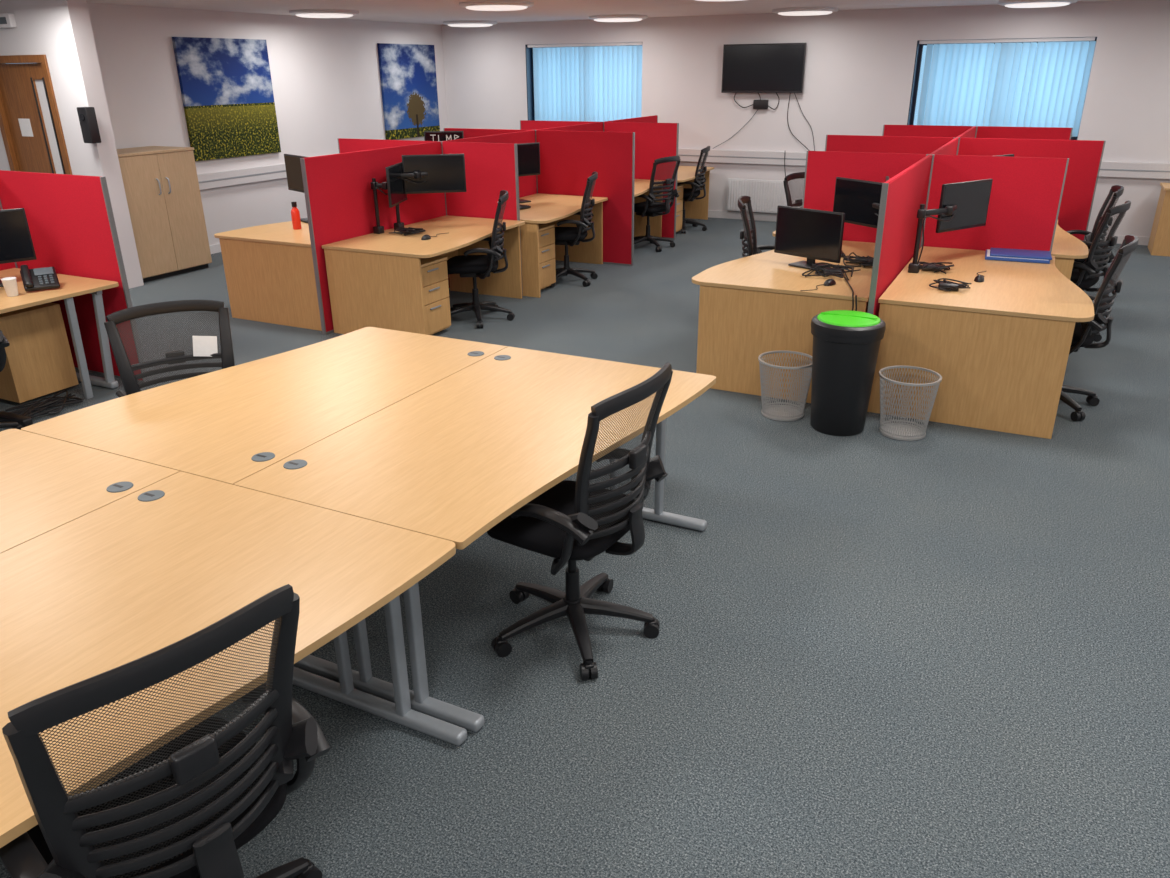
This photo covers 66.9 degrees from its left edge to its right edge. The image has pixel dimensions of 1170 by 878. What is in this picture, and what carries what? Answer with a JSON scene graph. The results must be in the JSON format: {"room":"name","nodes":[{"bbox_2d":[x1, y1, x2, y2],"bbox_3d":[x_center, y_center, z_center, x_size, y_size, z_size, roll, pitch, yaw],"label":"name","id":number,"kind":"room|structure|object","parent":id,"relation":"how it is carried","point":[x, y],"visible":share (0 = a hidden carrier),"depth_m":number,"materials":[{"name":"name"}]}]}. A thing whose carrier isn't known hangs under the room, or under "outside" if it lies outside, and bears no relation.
{"room":"open-plan office","nodes":[
{"label":"open-plan office","id":0,"kind":"room"},
{"bbox_2d":[0,0,143,288],"bbox_3d":[-5.880,-3.034,9.178,2.800,2.690,0.200,11,25,25],"label":"wall","id":1,"kind":"structure","parent":0,"point":[59,30],"depth_m":8.42,"materials":[{"name":"paint"}]},
{"bbox_2d":[0,13,16,27],"bbox_3d":[-5.521,-3.975,8.425,0.260,0.120,0.062,11,25,25],"label":"exit sign","id":2,"kind":"object","parent":1,"relation":"attached to","point":[7,20],"visible":1,"depth_m":8.38,"materials":[{"name":"white plastic"}]},
{"bbox_2d":[0,55,72,174],"bbox_3d":[-5.495,-2.711,9.030,0.956,2.196,0.161,11,25,25],"label":"door","id":3,"kind":"structure","parent":1,"relation":"in","point":[31,129],"depth_m":8.82,"materials":[{"name":"brown wood"}]},
{"bbox_2d":[77,107,100,142],"bbox_3d":[-4.684,-2.962,8.366,0.130,0.320,0.108,11,25,25],"label":"wall phone","id":4,"kind":"object","parent":1,"relation":"attached to","point":[87,115],"depth_m":8.33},
{"bbox_2d":[87,3,447,245],"bbox_3d":[-3.830,-4.126,11.752,0.200,2.690,6.640,11,25,25],"label":"wall","id":5,"kind":"structure","parent":0,"point":[325,72],"depth_m":11.19,"materials":[{"name":"paint"}]},
{"bbox_2d":[209,244,220,253],"bbox_3d":[-3.720,-2.913,12.204,0.018,0.100,6.640,11,25,25],"label":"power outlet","id":6,"kind":"structure","parent":5,"relation":"attached to","point":[216,248],"depth_m":10.77,"materials":[{"name":"white plastic"}]},
{"bbox_2d":[172,37,280,161],"bbox_3d":[-4.240,-4.069,10.602,0.040,1.320,1.360,11,25,25],"label":"picture","id":7,"kind":"object","parent":5,"relation":"attached to","point":[226,87],"visible":0.93,"depth_m":10.53},
{"bbox_2d":[197,163,286,189],"bbox_3d":[-3.498,-3.806,12.276,0.058,0.170,5.580,11,25,25],"label":"trim","id":8,"kind":"structure","parent":5,"relation":"attached to","point":[270,172],"depth_m":10.89,"materials":[{"name":"white plastic"}]},
{"bbox_2d":[377,43,439,139],"bbox_3d":[-2.655,-5.289,13.493,0.040,1.320,1.330,11,25,25],"label":"picture","id":9,"kind":"object","parent":5,"relation":"attached to","point":[408,79],"visible":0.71,"depth_m":13.42},
{"bbox_2d":[0,217,1169,877],"bbox_3d":[-1.077,-0.402,6.373,15.000,0.100,16.190,11,25,25],"label":"floor","id":10,"kind":"structure","parent":0,"point":[945,653],"depth_m":3.27,"materials":[{"name":"carpet"}]},
{"bbox_2d":[0,200,17,270],"bbox_3d":[-4.571,-0.904,5.699,0.034,1.408,1.880,11,25,25],"label":"screen","id":11,"kind":"object","parent":10,"relation":"on","point":[4,266],"visible":0.02,"depth_m":6.39,"materials":[{"name":"red fabric"}]},
{"bbox_2d":[0,330,22,429],"bbox_3d":[-3.634,-0.436,4.977,0.639,1.082,0.651,13,26,30],"label":"office chair","id":12,"kind":"object","parent":10,"relation":"on","point":[4,342],"visible":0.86,"depth_m":5.13,"materials":[{"name":"black plastic"}]},
{"bbox_2d":[0,390,82,426],"bbox_3d":[-3.518,-0.196,5.728,0.349,0.050,0.581,11,25,25],"label":"office chair","id":13,"kind":"object","parent":10,"relation":"on","point":[21,416],"visible":0.96,"depth_m":5.71,"materials":[{"name":"black plastic"}]},
{"bbox_2d":[0,268,118,402],"bbox_3d":[-4.024,-0.506,5.615,1.140,0.732,1.760,11,25,25],"label":"office desk","id":14,"kind":"object","parent":10,"relation":"on","point":[39,361],"visible":0.96,"depth_m":5.87,"materials":[{"name":"brown wood"}]},
{"bbox_2d":[1,277,18,296],"bbox_3d":[-3.624,-0.959,5.595,0.086,0.111,0.086,11,25,25],"label":"paper cup","id":15,"kind":"object","parent":14,"relation":"on","point":[9,283],"visible":1,"depth_m":5.58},
{"bbox_2d":[0,208,36,284],"bbox_3d":[-3.953,-1.249,5.821,0.560,0.480,0.180,-19,29,-37],"label":"computer monitor","id":16,"kind":"object","parent":14,"relation":"on","point":[16,244],"visible":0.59,"depth_m":5.87,"materials":[{"name":"black plastic"}]},
{"bbox_2d":[20,265,59,291],"bbox_3d":[-3.543,-1.054,5.757,0.200,0.147,0.204,-15,26,-30],"label":"desk phone","id":17,"kind":"object","parent":14,"relation":"on","point":[36,279],"visible":1,"depth_m":5.75,"materials":[{"name":"black plastic"}]},
{"bbox_2d":[0,170,147,382],"bbox_3d":[-4.063,-1.223,6.453,2.130,1.408,0.034,11,25,25],"label":"screen","id":18,"kind":"object","parent":10,"relation":"on","point":[70,218],"visible":0.56,"depth_m":6.08,"materials":[{"name":"red fabric"}]},
{"bbox_2d":[0,429,179,553],"bbox_3d":[-2.342,0.659,2.761,1.160,0.726,1.792,11,25,25],"label":"desk","id":19,"kind":"object","parent":10,"relation":"on","point":[47,484],"visible":0.62,"depth_m":3.05,"materials":[{"name":"brown wood"}]},
{"bbox_2d":[116,146,211,282],"bbox_3d":[-4.668,-2.416,9.486,0.672,1.290,0.950,11,25,25],"label":"cupboard","id":20,"kind":"object","parent":10,"relation":"on","point":[162,190],"visible":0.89,"depth_m":9.34,"materials":[{"name":"brown wood"}]},
{"bbox_2d":[0,584,329,877],"bbox_3d":[-0.946,0.784,1.984,0.654,1.082,0.643,18,29,38],"label":"office chair","id":21,"kind":"object","parent":10,"relation":"on","point":[186,808],"visible":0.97,"depth_m":1.70,"materials":[{"name":"black plastic"}]},
{"bbox_2d":[104,300,234,397],"bbox_3d":[-1.869,-0.085,4.185,0.648,1.012,0.644,-13,25,-27],"label":"office chair","id":22,"kind":"object","parent":10,"relation":"on","point":[204,347],"visible":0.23,"depth_m":4.26,"materials":[{"name":"black plastic"}]},
{"bbox_2d":[0,471,466,847],"bbox_3d":[-1.297,0.854,2.270,1.175,0.726,1.792,11,25,25],"label":"desk","id":23,"kind":"object","parent":10,"relation":"on","point":[132,577],"visible":0.88,"depth_m":2.45,"materials":[{"name":"brown wood"}]},
{"bbox_2d":[21,327,507,484],"bbox_3d":[-1.309,0.077,4.134,1.160,0.726,1.794,11,25,25],"label":"desk","id":24,"kind":"object","parent":10,"relation":"on","point":[229,425],"visible":0.68,"depth_m":3.73,"materials":[{"name":"brown wood"}]},
{"bbox_2d":[214,221,321,330],"bbox_3d":[-2.321,-1.638,8.290,1.200,0.730,1.740,11,25,25],"label":"office desk","id":25,"kind":"object","parent":10,"relation":"on","point":[269,268],"visible":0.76,"depth_m":7.59,"materials":[{"name":"brown wood"}]},
{"bbox_2d":[284,154,307,222],"bbox_3d":[-2.584,-2.325,8.226,0.180,0.592,0.540,-19,29,-37],"label":"computer monitor","id":26,"kind":"object","parent":25,"relation":"on","point":[292,162],"visible":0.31,"depth_m":8.20,"materials":[{"name":"black plastic"}]},
{"bbox_2d":[291,202,301,229],"bbox_3d":[-2.568,-1.984,7.866,0.074,0.238,0.074,11,25,25],"label":"water bottle","id":27,"kind":"object","parent":25,"relation":"on","point":[295,214],"visible":1,"depth_m":7.85,"materials":[{"name":"red plastic"}]},
{"bbox_2d":[300,141,449,334],"bbox_3d":[-1.771,-1.839,7.880,0.034,1.408,1.836,11,25,25],"label":"screen","id":28,"kind":"object","parent":10,"relation":"on","point":[339,198],"visible":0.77,"depth_m":7.38,"materials":[{"name":"red fabric"}]},
{"bbox_2d":[337,138,437,153],"bbox_3d":[-1.918,-2.263,8.900,1.222,1.408,0.034,11,25,25],"label":"screen","id":29,"kind":"object","parent":10,"relation":"on","point":[345,145],"visible":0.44,"depth_m":8.73,"materials":[{"name":"red fabric"}]},
{"bbox_2d":[322,215,524,334],"bbox_3d":[-1.268,-1.442,7.796,1.040,0.730,1.740,11,25,25],"label":"office desk","id":30,"kind":"object","parent":10,"relation":"on","point":[394,281],"visible":0.84,"depth_m":7.20,"materials":[{"name":"brown wood"}]},
{"bbox_2d":[370,162,406,233],"bbox_3d":[-1.708,-2.073,7.640,0.223,0.562,0.500,1,23,5],"label":"computer monitor","id":31,"kind":"object","parent":30,"relation":"on","point":[394,184],"visible":0.98,"depth_m":7.52,"materials":[{"name":"black plastic"}]},
{"bbox_2d":[389,227,425,234],"bbox_3d":[-1.524,-1.790,7.621,0.249,0.047,0.242,11,25,25],"label":"cable tangle","id":32,"kind":"object","parent":30,"relation":"on","point":[405,231],"visible":1,"depth_m":7.58,"materials":[{"name":"black plastic"}]},
{"bbox_2d":[394,154,466,229],"bbox_3d":[-1.376,-2.177,7.803,0.659,0.622,0.140,-9,24,-20],"label":"computer monitor","id":33,"kind":"object","parent":30,"relation":"on","point":[430,173],"visible":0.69,"depth_m":7.76,"materials":[{"name":"black plastic"}]},
{"bbox_2d":[421,233,445,239],"bbox_3d":[-1.267,-1.724,7.473,0.063,0.036,0.356,11,25,25],"label":"computer mouse","id":34,"kind":"object","parent":30,"relation":"on","point":[424,237],"visible":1,"depth_m":7.35,"materials":[{"name":"black plastic"}]},
{"bbox_2d":[233,346,715,731],"bbox_3d":[-0.283,0.268,3.652,1.130,0.726,1.794,11,25,25],"label":"desk","id":35,"kind":"object","parent":10,"relation":"on","point":[452,459],"visible":0.85,"depth_m":3.25,"materials":[{"name":"brown wood"}]},
{"bbox_2d":[447,190,514,327],"bbox_3d":[-0.946,-1.550,7.590,0.649,1.082,0.644,-2,23,-3],"label":"office chair","id":36,"kind":"object","parent":10,"relation":"on","point":[466,265],"visible":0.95,"depth_m":7.50,"materials":[{"name":"black plastic"}]},
{"bbox_2d":[441,141,522,296],"bbox_3d":[-0.978,-2.088,8.458,0.812,1.408,0.034,11,25,25],"label":"screen","id":37,"kind":"object","parent":10,"relation":"on","point":[490,168],"visible":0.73,"depth_m":8.27,"materials":[{"name":"red fabric"}]},
{"bbox_2d":[444,128,529,137],"bbox_3d":[-1.102,-2.878,10.357,1.192,1.408,0.034,11,25,25],"label":"screen","id":38,"kind":"object","parent":10,"relation":"on","point":[468,133],"visible":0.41,"depth_m":10.13,"materials":[{"name":"red fabric"}]},
{"bbox_2d":[446,130,536,197],"bbox_3d":[-0.955,-2.467,9.368,0.034,1.408,1.776,11,25,25],"label":"screen","id":39,"kind":"object","parent":10,"relation":"on","point":[527,184],"visible":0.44,"depth_m":9.61,"materials":[{"name":"red fabric"}]},
{"bbox_2d":[520,120,595,129],"bbox_3d":[-0.318,-3.482,11.789,1.192,1.408,0.034,11,25,25],"label":"screen","id":40,"kind":"object","parent":10,"relation":"on","point":[524,124],"visible":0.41,"depth_m":11.62,"materials":[{"name":"red fabric"}]},
{"bbox_2d":[519,194,607,297],"bbox_3d":[-0.452,-2.062,9.264,1.060,0.730,1.720,11,25,25],"label":"office desk","id":41,"kind":"object","parent":10,"relation":"on","point":[539,251],"visible":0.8,"depth_m":8.75,"materials":[{"name":"brown wood"}]},
{"bbox_2d":[519,205,530,209],"bbox_3d":[-0.734,-2.301,8.855,0.140,0.025,0.440,15,27,34],"label":"keyboard","id":42,"kind":"object","parent":41,"relation":"on","point":[520,206],"visible":0.31,"depth_m":8.93,"materials":[{"name":"black plastic"}]},
{"bbox_2d":[517,142,539,202],"bbox_3d":[-0.721,-2.782,9.279,0.540,0.592,0.180,-17,28,-35],"label":"computer monitor","id":43,"kind":"object","parent":41,"relation":"on","point":[528,153],"visible":0.38,"depth_m":9.26,"materials":[{"name":"black plastic"}]},
{"bbox_2d":[538,122,602,131],"bbox_3d":[-0.162,-3.078,10.816,0.034,1.408,1.736,11,25,25],"label":"screen","id":44,"kind":"object","parent":10,"relation":"on","point":[598,126],"visible":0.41,"depth_m":10.77,"materials":[{"name":"red fabric"}]},
{"bbox_2d":[548,171,597,287],"bbox_3d":[-0.197,-2.134,8.969,0.675,1.085,0.664,2,23,5],"label":"office chair","id":45,"kind":"object","parent":10,"relation":"on","point":[571,236],"visible":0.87,"depth_m":8.84,"materials":[{"name":"black plastic"}]},
{"bbox_2d":[487,362,672,680],"bbox_3d":[-0.048,0.238,3.270,0.659,1.085,0.645,13,26,29],"label":"office chair","id":46,"kind":"object","parent":10,"relation":"on","point":[571,521],"visible":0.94,"depth_m":3.10,"materials":[{"name":"black plastic"}]},
{"bbox_2d":[535,130,634,265],"bbox_3d":[-0.006,-2.675,9.843,1.192,1.408,0.034,11,25,25],"label":"screen","id":47,"kind":"object","parent":10,"relation":"on","point":[567,158],"visible":0.73,"depth_m":9.71,"materials":[{"name":"red fabric"}]},
{"bbox_2d":[604,115,657,122],"bbox_3d":[0.634,-3.691,12.267,0.034,1.408,1.786,11,25,25],"label":"screen","id":48,"kind":"object","parent":10,"relation":"on","point":[648,119],"visible":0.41,"depth_m":12.28,"materials":[{"name":"red fabric"}]},
{"bbox_2d":[603,122,678,239],"bbox_3d":[0.698,-3.293,11.311,1.012,1.408,0.034,11,25,25],"label":"screen","id":49,"kind":"object","parent":10,"relation":"on","point":[653,141],"visible":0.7,"depth_m":11.10,"materials":[{"name":"red fabric"}]},
{"bbox_2d":[634,179,664,236],"bbox_3d":[0.341,-2.672,10.711,1.060,0.730,1.680,11,25,25],"label":"office desk","id":50,"kind":"object","parent":10,"relation":"on","point":[641,186],"visible":0.12,"depth_m":11.34,"materials":[{"name":"brown wood"}]},
{"bbox_2d":[634,156,680,251],"bbox_3d":[0.752,-2.846,10.657,0.682,1.085,0.672,17,28,35],"label":"office chair","id":51,"kind":"object","parent":10,"relation":"on","point":[649,208],"visible":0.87,"depth_m":10.47,"materials":[{"name":"black plastic"}]},
{"bbox_2d":[677,146,709,233],"bbox_3d":[1.337,-3.341,11.834,0.641,1.082,0.650,6,23,14],"label":"office chair","id":52,"kind":"object","parent":10,"relation":"on","point":[689,194],"visible":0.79,"depth_m":11.67,"materials":[{"name":"black plastic"}]},
{"bbox_2d":[676,166,713,231],"bbox_3d":[1.132,-3.281,12.154,1.060,0.730,1.710,11,25,25],"label":"office desk","id":53,"kind":"object","parent":10,"relation":"on","point":[695,209],"visible":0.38,"depth_m":12.65,"materials":[{"name":"brown wood"}]},
{"bbox_2d":[738,196,774,256],"bbox_3d":[1.524,-1.361,7.075,0.658,1.082,0.654,5,23,13],"label":"office chair","id":54,"kind":"object","parent":10,"relation":"on","point":[752,248],"visible":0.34,"depth_m":7.04,"materials":[{"name":"black plastic"}]},
{"bbox_2d":[727,178,788,212],"bbox_3d":[2.458,-3.383,12.576,0.900,0.570,0.090,11,25,25],"label":"radiator","id":55,"kind":"object","parent":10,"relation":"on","point":[766,195],"visible":0.69,"depth_m":12.51,"materials":[{"name":"white metal"}]},
{"bbox_2d":[692,241,874,402],"bbox_3d":[1.622,-0.942,6.526,1.170,0.730,1.890,11,25,25],"label":"office desk","id":56,"kind":"object","parent":10,"relation":"on","point":[751,306],"visible":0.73,"depth_m":5.82,"materials":[{"name":"brown wood"}]},
{"bbox_2d":[774,205,844,268],"bbox_3d":[1.575,-1.394,6.143,0.180,0.400,0.540,-19,29,-37],"label":"computer monitor","id":57,"kind":"object","parent":56,"relation":"on","point":[811,234],"visible":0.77,"depth_m":6.09,"materials":[{"name":"black plastic"}]},
{"bbox_2d":[800,279,835,290],"bbox_3d":[1.484,-0.976,5.613,0.356,0.036,0.063,-21,30,-39],"label":"computer mouse","id":58,"kind":"object","parent":56,"relation":"on","point":[830,282],"visible":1,"depth_m":5.66,"materials":[{"name":"black plastic"}]},
{"bbox_2d":[802,262,860,310],"bbox_3d":[1.595,-0.972,5.797,0.374,0.210,0.832,6,24,16],"label":"cable tangle","id":59,"kind":"object","parent":56,"relation":"on","point":[836,270],"visible":0.94,"depth_m":5.93,"materials":[{"name":"black plastic"}]},
{"bbox_2d":[833,177,881,227],"bbox_3d":[2.100,-1.630,6.551,0.168,0.512,0.832,-5,23,-11],"label":"computer monitor","id":60,"kind":"object","parent":56,"relation":"on","point":[859,200],"visible":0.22,"depth_m":6.65,"materials":[{"name":"black plastic"}]},
{"bbox_2d":[843,252,873,266],"bbox_3d":[1.981,-1.266,6.275,0.310,0.047,0.336,11,25,25],"label":"cable tangle","id":61,"kind":"object","parent":56,"relation":"on","point":[865,261],"visible":0.73,"depth_m":6.24,"materials":[{"name":"black plastic"}]},
{"bbox_2d":[758,350,811,420],"bbox_3d":[1.245,-0.326,5.527,0.348,0.364,0.348,11,25,25],"label":"bin","id":62,"kind":"object","parent":10,"relation":"on","point":[786,412],"visible":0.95,"depth_m":5.51,"materials":[{"name":"silver metal"}]},
{"bbox_2d":[783,172,804,207],"bbox_3d":[2.257,-1.983,8.549,0.659,1.085,0.671,-18,28,-36],"label":"office chair","id":63,"kind":"object","parent":10,"relation":"on","point":[798,175],"visible":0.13,"depth_m":8.54,"materials":[{"name":"black plastic"}]},
{"bbox_2d":[810,310,885,435],"bbox_3d":[1.529,-0.394,5.257,0.420,0.696,0.420,11,25,25],"label":"waste bin","id":64,"kind":"object","parent":10,"relation":"on","point":[846,343],"visible":1,"depth_m":5.11,"materials":[{"name":"black plastic"}]},
{"bbox_2d":[802,151,927,242],"bbox_3d":[2.184,-1.570,7.138,0.912,1.408,0.034,11,25,25],"label":"screen","id":65,"kind":"object","parent":10,"relation":"on","point":[822,168],"visible":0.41,"depth_m":7.01,"materials":[{"name":"red fabric"}]},
{"bbox_2d":[825,135,954,153],"bbox_3d":[2.911,-2.245,8.741,1.182,1.408,0.034,11,25,25],"label":"screen","id":66,"kind":"object","parent":10,"relation":"on","point":[838,143],"visible":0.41,"depth_m":8.50,"materials":[{"name":"red fabric"}]},
{"bbox_2d":[867,154,932,316],"bbox_3d":[2.161,-1.148,6.125,0.034,1.408,1.976,11,25,25],"label":"screen","id":67,"kind":"object","parent":10,"relation":"on","point":[902,195],"visible":0.5,"depth_m":5.63,"materials":[{"name":"red fabric"}]},
{"bbox_2d":[879,365,941,440],"bbox_3d":[1.893,-0.206,5.223,0.348,0.364,0.348,11,25,25],"label":"bin","id":68,"kind":"object","parent":10,"relation":"on","point":[905,431],"visible":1,"depth_m":5.19,"materials":[{"name":"silver metal"}]},
{"bbox_2d":[882,125,972,136],"bbox_3d":[3.857,-2.874,10.231,0.952,1.408,0.034,11,25,25],"label":"screen","id":69,"kind":"object","parent":10,"relation":"on","point":[888,130],"visible":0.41,"depth_m":9.98,"materials":[{"name":"red fabric"}]},
{"bbox_2d":[930,138,958,154],"bbox_3d":[3.031,-1.817,7.713,0.034,1.408,1.876,11,25,25],"label":"screen","id":70,"kind":"object","parent":10,"relation":"on","point":[950,148],"visible":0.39,"depth_m":7.63,"materials":[{"name":"red fabric"}]},
{"bbox_2d":[955,126,976,137],"bbox_3d":[3.876,-2.468,9.255,0.034,1.408,1.866,11,25,25],"label":"screen","id":71,"kind":"object","parent":10,"relation":"on","point":[970,133],"visible":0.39,"depth_m":9.17,"materials":[{"name":"red fabric"}]},
{"bbox_2d":[867,246,1093,438],"bbox_3d":[2.711,-0.740,6.014,1.150,0.730,1.890,11,25,25],"label":"office desk","id":72,"kind":"object","parent":10,"relation":"on","point":[999,346],"visible":0.94,"depth_m":5.28,"materials":[{"name":"brown wood"}]},
{"bbox_2d":[919,262,953,273],"bbox_3d":[2.368,-1.177,6.055,0.289,0.046,0.283,11,25,25],"label":"cable tangle","id":73,"kind":"object","parent":72,"relation":"on","point":[939,266],"visible":0.91,"depth_m":6.02,"materials":[{"name":"black plastic"}]},
{"bbox_2d":[908,179,992,272],"bbox_3d":[2.531,-1.483,6.135,0.857,0.552,0.130,-19,29,-38],"label":"computer monitor","id":74,"kind":"object","parent":72,"relation":"on","point":[963,205],"visible":1,"depth_m":6.13,"materials":[{"name":"black plastic"}]},
{"bbox_2d":[929,278,971,291],"bbox_3d":[2.276,-0.958,5.534,0.241,0.044,0.220,11,25,25],"label":"cable tangle","id":75,"kind":"object","parent":72,"relation":"on","point":[944,285],"visible":1,"depth_m":5.52,"materials":[{"name":"black plastic"}]},
{"bbox_2d":[974,271,985,281],"bbox_3d":[2.616,-1.089,5.856,0.064,0.036,0.356,11,25,25],"label":"computer mouse","id":76,"kind":"object","parent":72,"relation":"on","point":[979,278],"visible":1,"depth_m":5.73,"materials":[{"name":"black plastic"}]},
{"bbox_2d":[985,248,1051,263],"bbox_3d":[3.132,-1.330,6.416,0.430,0.040,0.300,9,24,22],"label":"folders","id":77,"kind":"object","parent":72,"relation":"on","point":[1000,254],"visible":1,"depth_m":6.34,"materials":[{"name":"plastic"}]},
{"bbox_2d":[920,154,1068,251],"bbox_3d":[3.030,-1.413,6.741,0.912,1.408,0.034,11,25,25],"label":"screen","id":78,"kind":"object","parent":10,"relation":"on","point":[1026,194],"visible":0.41,"depth_m":6.54,"materials":[{"name":"red fabric"}]},
{"bbox_2d":[975,126,1072,139],"bbox_3d":[4.734,-2.711,9.819,0.942,1.408,0.034,11,25,25],"label":"screen","id":79,"kind":"object","parent":10,"relation":"on","point":[1050,133],"visible":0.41,"depth_m":9.55,"materials":[{"name":"red fabric"}]},
{"bbox_2d":[956,138,1105,240],"bbox_3d":[4.003,-2.042,8.228,1.192,1.408,0.034,11,25,25],"label":"screen","id":80,"kind":"object","parent":10,"relation":"on","point":[1085,156],"visible":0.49,"depth_m":7.94,"materials":[{"name":"red fabric"}]},
{"bbox_2d":[1051,220,1088,279],"bbox_3d":[3.574,-1.404,7.589,1.150,0.730,1.820,11,25,25],"label":"office desk","id":81,"kind":"object","parent":10,"relation":"on","point":[1066,247],"visible":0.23,"depth_m":6.67,"materials":[{"name":"brown wood"}]},
{"bbox_2d":[997,154,1013,156],"bbox_3d":[3.457,-2.153,7.684,0.540,0.582,0.180,-15,26,-30],"label":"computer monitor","id":82,"kind":"object","parent":81,"relation":"on","point":[1008,155],"visible":0.03,"depth_m":7.62,"materials":[{"name":"black plastic"}]},
{"bbox_2d":[1066,185,1123,268],"bbox_3d":[4.185,-1.648,7.699,0.681,1.085,0.671,11,25,25],"label":"office chair","id":83,"kind":"object","parent":10,"relation":"on","point":[1116,191],"visible":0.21,"depth_m":7.52,"materials":[{"name":"black plastic"}]},
{"bbox_2d":[1059,234,1138,420],"bbox_3d":[2.952,-0.733,5.530,0.669,1.085,0.658,13,26,30],"label":"office chair","id":84,"kind":"object","parent":10,"relation":"on","point":[1084,333],"visible":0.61,"depth_m":5.29,"materials":[{"name":"black plastic"}]},
{"bbox_2d":[1070,201,1130,347],"bbox_3d":[3.758,-1.316,6.912,0.662,1.085,0.648,18,29,38],"label":"office chair","id":85,"kind":"object","parent":10,"relation":"on","point":[1084,277],"visible":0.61,"depth_m":6.60,"materials":[{"name":"black plastic"}]},
{"bbox_2d":[1148,183,1169,256],"bbox_3d":[6.968,-2.475,10.062,0.860,0.745,0.590,11,25,25],"label":"base cabinet","id":86,"kind":"object","parent":10,"relation":"on","point":[1159,241],"visible":1,"depth_m":10.05,"materials":[{"name":"brown wood"}]},
{"bbox_3d":[-1.515,-2.259,9.763,1.200,0.730,1.720,11,25,25],"label":"office desk","id":87,"kind":"object","parent":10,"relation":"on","visible":0},
{"bbox_2d":[424,131,463,140],"bbox_3d":[-1.582,-3.159,10.106,0.440,0.670,0.180,-1,23,-1],"label":"sign","id":88,"kind":"object","parent":87,"relation":"on","point":[428,135],"visible":0.29,"depth_m":9.94,"materials":[{"name":"black plastic"}]},
{"bbox_2d":[86,0,1114,24],"bbox_3d":[-1.102,-2.977,5.300,15.000,0.100,16.190,11,25,25],"label":"ceiling","id":89,"kind":"structure","parent":0,"point":[434,12],"depth_m":10.20,"materials":[{"name":"paint"}]},
{"bbox_2d":[289,9,358,17],"bbox_3d":[-3.089,-5.037,10.512,0.800,0.067,0.800,11,25,25],"label":"ceiling light","id":90,"kind":"object","parent":89,"relation":"attached to","point":[307,13],"depth_m":10.26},
{"bbox_2d":[443,20,496,26],"bbox_3d":[-1.692,-6.112,13.061,0.800,0.067,0.800,11,25,25],"label":"ceiling light","id":91,"kind":"object","parent":89,"relation":"attached to","point":[460,23],"depth_m":12.80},
{"bbox_2d":[459,0,533,10],"bbox_3d":[-0.947,-4.639,9.505,0.800,0.067,0.800,11,25,25],"label":"ceiling light","id":92,"kind":"object","parent":89,"relation":"attached to","point":[485,5],"depth_m":9.26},
{"bbox_2d":[589,14,647,21],"bbox_3d":[0.451,-5.714,12.055,0.800,0.067,0.800,11,25,25],"label":"ceiling light","id":93,"kind":"object","parent":89,"relation":"attached to","point":[617,17],"depth_m":11.80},
{"bbox_2d":[772,7,838,15],"bbox_3d":[2.727,-5.292,10.986,0.800,0.067,0.800,11,25,25],"label":"ceiling light","id":94,"kind":"object","parent":89,"relation":"attached to","point":[796,11],"depth_m":10.74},
{"bbox_2d":[998,0,1077,7],"bbox_3d":[5.047,-4.860,9.895,0.800,0.067,0.800,11,25,25],"label":"ceiling light","id":95,"kind":"object","parent":89,"relation":"attached to","point":[1007,3],"depth_m":9.70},
{"bbox_2d":[696,0,741,0],"bbox_3d":[1.329,-4.216,8.436,0.800,0.067,0.800,11,25,25],"label":"ceiling light","id":96,"kind":"object","parent":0,"point":[696,0],"depth_m":8.53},
{"bbox_2d":[441,0,1169,236],"bbox_3d":[3.405,-4.266,11.916,12.930,2.690,0.250,11,25,25],"label":"wall","id":97,"kind":"structure","parent":0,"point":[859,64],"depth_m":11.68,"materials":[{"name":"paint"}]},
{"bbox_2d":[525,42,636,120],"bbox_3d":[0.004,-5.274,13.318,1.930,1.225,0.230,11,25,25],"label":"window","id":98,"kind":"structure","parent":97,"relation":"in","point":[529,51],"depth_m":13.67,"materials":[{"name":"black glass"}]},
{"bbox_2d":[527,42,641,121],"bbox_3d":[-0.012,-5.290,13.278,1.890,1.155,0.070,11,25,25],"label":"vertical blind","id":99,"kind":"object","parent":98,"relation":"attached to","point":[601,82],"visible":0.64,"depth_m":13.23,"materials":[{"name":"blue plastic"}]},
{"bbox_2d":[721,43,806,92],"bbox_3d":[2.404,-4.993,11.943,1.120,0.610,0.100,11,25,25],"label":"television","id":100,"kind":"object","parent":97,"relation":"attached to","point":[771,67],"visible":1,"depth_m":11.89,"materials":[{"name":"black plastic"}]},
{"bbox_2d":[714,93,814,176],"bbox_3d":[2.474,-4.206,12.245,1.456,1.104,0.080,11,25,25],"label":"cables","id":101,"kind":"object","parent":97,"relation":"attached to","point":[757,104],"visible":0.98,"depth_m":12.10,"materials":[{"name":"black plastic"}]},
{"bbox_2d":[678,149,1169,178],"bbox_3d":[3.366,-3.765,11.961,12.470,0.170,0.058,11,25,25],"label":"trim","id":102,"kind":"structure","parent":97,"relation":"attached to","point":[1107,169],"depth_m":12.20,"materials":[{"name":"silver metal"}]},
{"bbox_2d":[708,210,1149,244],"bbox_3d":[3.364,-3.023,12.300,12.512,0.100,0.018,11,25,25],"label":"baseboard","id":103,"kind":"structure","parent":97,"relation":"attached to","point":[713,214],"depth_m":12.70,"materials":[{"name":"white plastic"}]},
{"bbox_2d":[907,37,1096,139],"bbox_3d":[5.079,-4.304,10.946,1.980,1.165,0.230,11,25,25],"label":"window","id":104,"kind":"structure","parent":97,"relation":"in","point":[919,50],"depth_m":11.29,"materials":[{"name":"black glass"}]},
{"bbox_2d":[917,37,1095,136],"bbox_3d":[5.071,-4.318,10.902,1.957,1.095,0.070,11,25,25],"label":"vertical blind","id":105,"kind":"object","parent":104,"relation":"attached to","point":[958,79],"visible":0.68,"depth_m":10.84,"materials":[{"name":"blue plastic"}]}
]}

